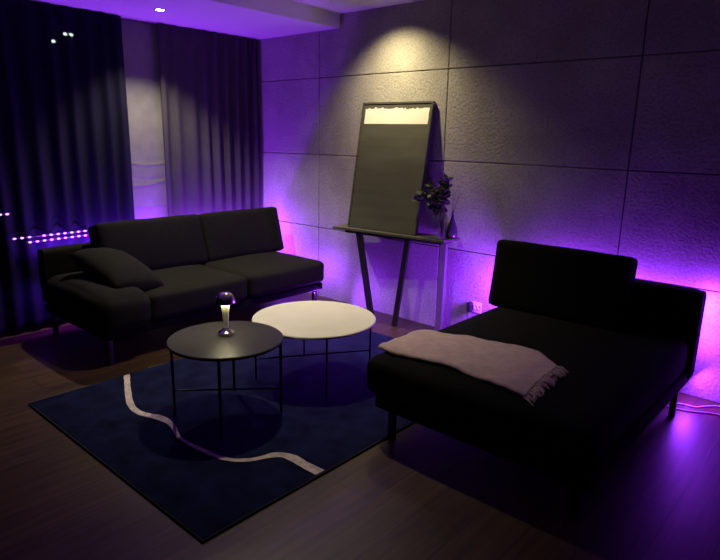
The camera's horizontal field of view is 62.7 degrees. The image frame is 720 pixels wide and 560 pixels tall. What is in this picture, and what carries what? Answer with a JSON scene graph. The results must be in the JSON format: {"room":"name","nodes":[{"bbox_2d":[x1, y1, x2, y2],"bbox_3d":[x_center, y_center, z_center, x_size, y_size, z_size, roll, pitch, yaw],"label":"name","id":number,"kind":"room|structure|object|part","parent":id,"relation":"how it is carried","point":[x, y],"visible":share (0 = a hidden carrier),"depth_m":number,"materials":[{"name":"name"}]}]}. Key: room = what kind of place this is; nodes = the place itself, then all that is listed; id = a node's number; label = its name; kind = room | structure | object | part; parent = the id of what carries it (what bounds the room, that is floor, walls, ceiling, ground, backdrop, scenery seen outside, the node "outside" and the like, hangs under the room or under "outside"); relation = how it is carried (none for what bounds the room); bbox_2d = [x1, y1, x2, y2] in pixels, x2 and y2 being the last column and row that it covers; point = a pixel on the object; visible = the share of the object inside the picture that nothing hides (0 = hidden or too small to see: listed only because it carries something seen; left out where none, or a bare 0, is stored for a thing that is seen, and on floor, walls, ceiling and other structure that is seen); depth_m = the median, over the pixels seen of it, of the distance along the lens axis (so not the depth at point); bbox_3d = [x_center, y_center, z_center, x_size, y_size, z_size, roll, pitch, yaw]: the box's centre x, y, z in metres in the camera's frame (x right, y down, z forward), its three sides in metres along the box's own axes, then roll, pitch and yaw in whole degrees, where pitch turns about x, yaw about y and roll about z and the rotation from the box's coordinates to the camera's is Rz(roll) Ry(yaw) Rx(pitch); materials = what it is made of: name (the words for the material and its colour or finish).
{"room":"living room","nodes":[
{"label":"living room","id":0,"kind":"room"},
{"bbox_2d":[283,0,422,13],"bbox_3d":[0.017,-1.332,1.130,5.360,0.100,5.720,13,18,40],"label":"ceiling","id":1,"kind":"structure","parent":0,"point":[335,6],"depth_m":4.49,"materials":[{"name":"white paint"}]},
{"bbox_2d":[0,293,719,559],"bbox_3d":[-0.505,1.037,2.136,6.620,0.100,5.720,13,18,40],"label":"floor","id":2,"kind":"structure","parent":0,"point":[424,493],"depth_m":2.47,"materials":[{"name":"brown wood"}]},
{"bbox_2d":[37,207,323,365],"bbox_3d":[-1.279,-0.072,4.674,1.024,0.828,2.061,13,18,40],"label":"sofa","id":3,"kind":"object","parent":2,"relation":"on","point":[196,258],"visible":0.88,"depth_m":4.44,"materials":[{"name":"black fabric"}]},
{"bbox_3d":[-2.253,0.317,4.363,0.032,0.180,0.032,13,18,40],"label":"leg","id":4,"kind":"part","parent":3,"relation":"part of","materials":[{"name":"black"}]},
{"bbox_3d":[-1.623,-0.187,4.945,0.121,0.401,1.972,13,18,40],"label":"frame","id":5,"kind":"part","parent":3,"relation":"part of","materials":[{"name":"grey fabric"}]},
{"bbox_3d":[-1.808,0.129,4.052,0.946,0.305,0.386,13,18,40],"label":"armrest","id":6,"kind":"part","parent":3,"relation":"part of","materials":[{"name":"grey fabric"}]},
{"bbox_3d":[-1.614,0.463,3.814,0.032,0.180,0.032,13,18,40],"label":"leg","id":7,"kind":"part","parent":3,"relation":"part of","materials":[{"name":"black"}]},
{"bbox_2d":[69,248,163,290],"bbox_3d":[-1.685,-0.070,4.095,0.576,0.276,0.399,10,16,33],"label":"throw pillow","id":8,"kind":"object","parent":3,"relation":"on","point":[115,268],"visible":0.87,"depth_m":3.97,"materials":[{"name":"grey fabric"}]},
{"bbox_2d":[88,214,207,269],"bbox_3d":[-1.632,-0.271,4.625,0.264,0.432,0.876,13,18,40],"label":"cushion","id":9,"kind":"object","parent":3,"relation":"on","point":[160,243],"depth_m":4.57,"materials":[{"name":"grey fabric"}]},
{"bbox_3d":[-1.318,0.127,4.737,0.950,0.060,1.930,13,18,40],"label":"frame","id":10,"kind":"part","parent":3,"relation":"part of","materials":[{"name":"black fabric"}]},
{"bbox_2d":[144,264,246,320],"bbox_3d":[-1.434,0.055,4.473,0.887,0.222,0.812,13,18,40],"label":"seat cushion","id":11,"kind":"object","parent":3,"relation":"on","point":[189,291],"depth_m":4.23,"materials":[{"name":"grey fabric"}]},
{"bbox_2d":[199,207,283,260],"bbox_3d":[-1.063,-0.411,5.249,0.264,0.433,0.825,13,18,40],"label":"cushion","id":12,"kind":"object","parent":3,"relation":"on","point":[231,234],"depth_m":5.14,"materials":[{"name":"grey fabric"}]},
{"bbox_2d":[200,251,323,297],"bbox_3d":[-0.890,-0.080,5.072,0.889,0.225,0.822,13,18,40],"label":"seat cushion","id":13,"kind":"object","parent":3,"relation":"on","point":[267,274],"depth_m":4.84,"materials":[{"name":"grey fabric"}]},
{"bbox_3d":[-0.398,0.165,5.148,0.032,0.180,0.032,13,18,40],"label":"leg","id":14,"kind":"part","parent":3,"relation":"part of","materials":[{"name":"black"}]},
{"bbox_2d":[28,330,414,542],"bbox_3d":[-0.444,0.637,3.546,1.666,0.013,2.283,13,18,40],"label":"rug","id":15,"kind":"object","parent":2,"relation":"on","point":[208,483],"visible":0.83,"depth_m":3.04,"materials":[{"name":"blue carpet"}]},
{"bbox_2d":[166,321,282,437],"bbox_3d":[-0.705,0.507,3.139,0.596,0.421,0.596,13,18,40],"label":"coffee table","id":16,"kind":"object","parent":15,"relation":"on","point":[200,342],"visible":0.98,"depth_m":3.05,"materials":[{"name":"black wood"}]},
{"bbox_3d":[-0.986,0.515,3.114,0.016,0.405,0.016,13,18,40],"label":"leg","id":17,"kind":"part","parent":16,"relation":"part of","materials":[{"name":"black metal"}]},
{"bbox_3d":[-0.679,0.581,2.868,0.016,0.405,0.016,13,18,40],"label":"leg","id":18,"kind":"part","parent":16,"relation":"part of","materials":[{"name":"black metal"}]},
{"bbox_2d":[215,291,234,336],"bbox_3d":[-0.709,0.175,3.116,0.103,0.234,0.103,13,18,40],"label":"table lamp","id":19,"kind":"object","parent":16,"relation":"on","point":[225,299],"visible":1,"depth_m":3.09,"materials":[{"name":"silver metal"}]},
{"bbox_3d":[-0.707,0.090,3.096,0.103,0.058,0.103,13,18,40],"label":"lamp shade","id":20,"kind":"part","parent":19,"relation":"part of","materials":[{"name":"silver metal"}]},
{"bbox_3d":[-0.709,0.187,3.119,0.049,0.136,0.049,13,18,40],"label":"stem","id":21,"kind":"part","parent":19,"relation":"part of","materials":[{"name":"silver metal"}]},
{"bbox_3d":[-0.732,0.448,3.414,0.016,0.405,0.016,13,18,40],"label":"leg","id":22,"kind":"part","parent":16,"relation":"part of","materials":[{"name":"black metal"}]},
{"bbox_3d":[-0.424,0.514,3.168,0.016,0.405,0.016,13,18,40],"label":"leg","id":23,"kind":"part","parent":16,"relation":"part of","materials":[{"name":"black metal"}]},
{"bbox_2d":[252,301,375,398],"bbox_3d":[-0.284,0.410,3.673,0.756,0.374,0.756,13,18,40],"label":"coffee table","id":24,"kind":"object","parent":15,"relation":"on","point":[300,320],"visible":0.89,"depth_m":3.60,"materials":[{"name":"white laminate"}]},
{"bbox_3d":[-0.633,0.434,3.580,0.012,0.358,0.012,13,18,40],"label":"leg","id":25,"kind":"part","parent":24,"relation":"part of","materials":[{"name":"black metal"}]},
{"bbox_3d":[-0.188,0.502,3.336,0.012,0.358,0.012,13,18,40],"label":"leg","id":26,"kind":"part","parent":24,"relation":"part of","materials":[{"name":"black metal"}]},
{"bbox_3d":[0.065,0.402,3.770,0.012,0.358,0.012,13,18,40],"label":"leg","id":27,"kind":"part","parent":24,"relation":"part of","materials":[{"name":"black metal"}]},
{"bbox_2d":[333,224,459,330],"bbox_3d":[0.255,-0.015,4.735,1.064,0.750,0.200,11,17,34],"label":"console table","id":28,"kind":"object","parent":2,"relation":"on","point":[421,237],"visible":0.94,"depth_m":4.58,"materials":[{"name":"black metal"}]},
{"bbox_3d":[0.045,-0.018,4.813,0.189,0.710,0.026,9,16,30],"label":"leg","id":29,"kind":"part","parent":28,"relation":"part of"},
{"bbox_2d":[347,101,435,235],"bbox_3d":[0.230,-0.884,4.625,0.665,0.990,0.205,12,17,37],"label":"painting","id":30,"kind":"object","parent":28,"relation":"on","point":[394,139],"visible":1,"depth_m":4.60,"materials":[{"name":"paint"}]},
{"bbox_3d":[0.319,0.034,4.623,0.144,0.710,0.026,13,18,40],"label":"leg","id":31,"kind":"part","parent":28,"relation":"part of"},
{"bbox_2d":[437,218,445,238],"bbox_3d":[0.609,-0.384,4.375,0.064,0.150,0.064,13,18,40],"label":"glass vase","id":32,"kind":"object","parent":28,"relation":"on","point":[442,224],"visible":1,"depth_m":4.36,"materials":[{"name":"clear glass"}]},
{"bbox_2d":[411,174,453,221],"bbox_3d":[0.532,-0.549,4.330,0.215,0.467,0.337,-7,16,-30],"label":"leafy sprig","id":33,"kind":"object","parent":32,"relation":"in","point":[439,196],"visible":1,"depth_m":4.32,"materials":[{"name":"green plant"}]},
{"bbox_3d":[0.623,0.064,4.527,0.070,0.710,0.055,11,17,34],"label":"leg","id":34,"kind":"part","parent":28,"relation":"part of","materials":[{"name":"silver metal"}]},
{"bbox_2d":[446,211,457,238],"bbox_3d":[0.688,-0.411,4.400,0.086,0.195,0.086,13,18,40],"label":"bottle vase","id":35,"kind":"object","parent":28,"relation":"on","point":[451,232],"visible":0.99,"depth_m":4.38,"materials":[{"name":"black glass"}]},
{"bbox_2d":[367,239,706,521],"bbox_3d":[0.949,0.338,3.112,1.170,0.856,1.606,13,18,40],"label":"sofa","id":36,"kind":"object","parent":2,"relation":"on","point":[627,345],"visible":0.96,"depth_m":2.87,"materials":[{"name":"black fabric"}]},
{"bbox_3d":[0.161,0.711,2.944,0.032,0.180,0.032,13,18,40],"label":"leg","id":37,"kind":"part","parent":36,"relation":"part of","materials":[{"name":"black metal"}]},
{"bbox_2d":[378,329,568,406],"bbox_3d":[0.552,0.373,2.870,0.908,0.062,0.585,13,18,40],"label":"throw blanket","id":38,"kind":"object","parent":36,"relation":"on","point":[525,372],"visible":1,"depth_m":2.79,"materials":[{"name":"fabric"}]},
{"bbox_2d":[367,307,687,469],"bbox_3d":[0.915,0.442,3.080,1.133,0.227,1.481,13,18,40],"label":"seat cushion","id":39,"kind":"object","parent":36,"relation":"on","point":[618,378],"depth_m":2.66,"materials":[{"name":"black fabric"}]},
{"bbox_3d":[0.979,0.567,3.160,1.080,0.080,1.520,13,18,40],"label":"frame","id":40,"kind":"part","parent":36,"relation":"part of","materials":[{"name":"black fabric"}]},
{"bbox_2d":[488,239,637,331],"bbox_3d":[1.206,0.017,3.592,0.828,0.448,0.233,13,18,40],"label":"cushion","id":41,"kind":"object","parent":36,"relation":"on","point":[592,289],"depth_m":3.46,"materials":[{"name":"black fabric"}]},
{"bbox_3d":[0.854,0.869,2.348,0.032,0.180,0.032,13,18,40],"label":"leg","id":42,"kind":"part","parent":36,"relation":"part of","materials":[{"name":"black"}]},
{"bbox_3d":[1.444,0.215,3.653,1.167,0.517,0.121,13,18,40],"label":"frame","id":43,"kind":"part","parent":36,"relation":"part of","materials":[{"name":"black fabric"}]},
{"bbox_3d":[1.734,0.665,3.262,0.032,0.180,0.032,13,18,40],"label":"leg","id":44,"kind":"part","parent":36,"relation":"part of","materials":[{"name":"black metal"}]},
{"bbox_2d":[666,405,719,415],"bbox_3d":[2.061,0.773,3.208,0.852,0.008,0.076,11,17,36],"label":"cable","id":45,"kind":"object","parent":2,"relation":"on","point":[666,405],"visible":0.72,"depth_m":3.32,"materials":[{"name":"white plastic"}]},
{"bbox_2d":[669,402,719,407],"bbox_3d":[2.144,0.756,3.288,0.935,0.008,0.122,10,16,33],"label":"cable","id":46,"kind":"object","parent":2,"relation":"on","point":[669,402],"visible":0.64,"depth_m":3.40,"materials":[{"name":"white plastic"}]},
{"bbox_2d":[257,0,719,402],"bbox_3d":[1.382,-0.683,3.871,6.620,2.499,0.120,13,18,40],"label":"wall","id":47,"kind":"structure","parent":0,"point":[590,125],"depth_m":4.00,"materials":[{"name":"concrete"}]},
{"bbox_2d":[31,0,339,39],"bbox_3d":[-2.457,-1.845,3.270,1.260,0.209,5.720,13,18,40],"label":"ceiling","id":48,"kind":"structure","parent":47,"relation":"attached to","point":[251,19],"depth_m":4.50,"materials":[{"name":"white paint"}]},
{"bbox_2d":[0,0,134,335],"bbox_3d":[-2.817,-0.661,3.732,0.071,2.315,2.929,13,18,40],"label":"curtain","id":49,"kind":"object","parent":48,"relation":"hanging from","point":[65,151],"depth_m":4.33,"materials":[{"name":"black fabric"}]},
{"bbox_3d":[-2.292,-0.336,4.383,0.011,0.019,0.550,13,18,40],"label":"led strip","id":50,"kind":"part","parent":49,"relation":"part of","materials":[{"name":"white plastic"}]},
{"bbox_3d":[-2.259,-0.310,4.427,0.011,0.021,0.450,13,18,40],"label":"led strip","id":51,"kind":"part","parent":49,"relation":"part of","materials":[{"name":"white plastic"}]},
{"bbox_2d":[121,18,167,218],"bbox_3d":[-1.813,-0.950,4.988,0.023,2.305,0.430,13,18,40],"label":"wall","id":52,"kind":"structure","parent":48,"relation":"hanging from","point":[140,39],"depth_m":4.91,"materials":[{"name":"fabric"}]},
{"bbox_2d":[153,8,165,10],"bbox_3d":[-1.453,-1.962,4.290,0.092,0.004,0.092,13,18,40],"label":"recessed light","id":53,"kind":"object","parent":48,"relation":"attached to","point":[155,9],"visible":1,"depth_m":4.28,"materials":[{"name":"white plastic"}]},
{"bbox_2d":[157,23,259,215],"bbox_3d":[-1.320,-1.040,5.424,0.054,2.315,1.032,13,18,40],"label":"curtain","id":54,"kind":"object","parent":48,"relation":"hanging from","point":[209,80],"visible":0.72,"depth_m":5.29,"materials":[{"name":"grey fabric"}]},
{"bbox_2d":[466,301,472,318],"bbox_3d":[0.825,0.302,4.462,0.050,0.276,0.063,13,18,40],"label":"plug","id":55,"kind":"object","parent":47,"relation":"attached to","point":[469,308],"visible":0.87,"depth_m":4.43,"materials":[{"name":"black plastic"}]},
{"bbox_2d":[471,301,481,313],"bbox_3d":[0.873,0.207,4.441,0.092,0.082,0.015,13,18,40],"label":"wall outlet","id":56,"kind":"object","parent":47,"relation":"attached to","point":[477,307],"visible":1,"depth_m":4.43,"materials":[{"name":"white plastic"}]}
]}

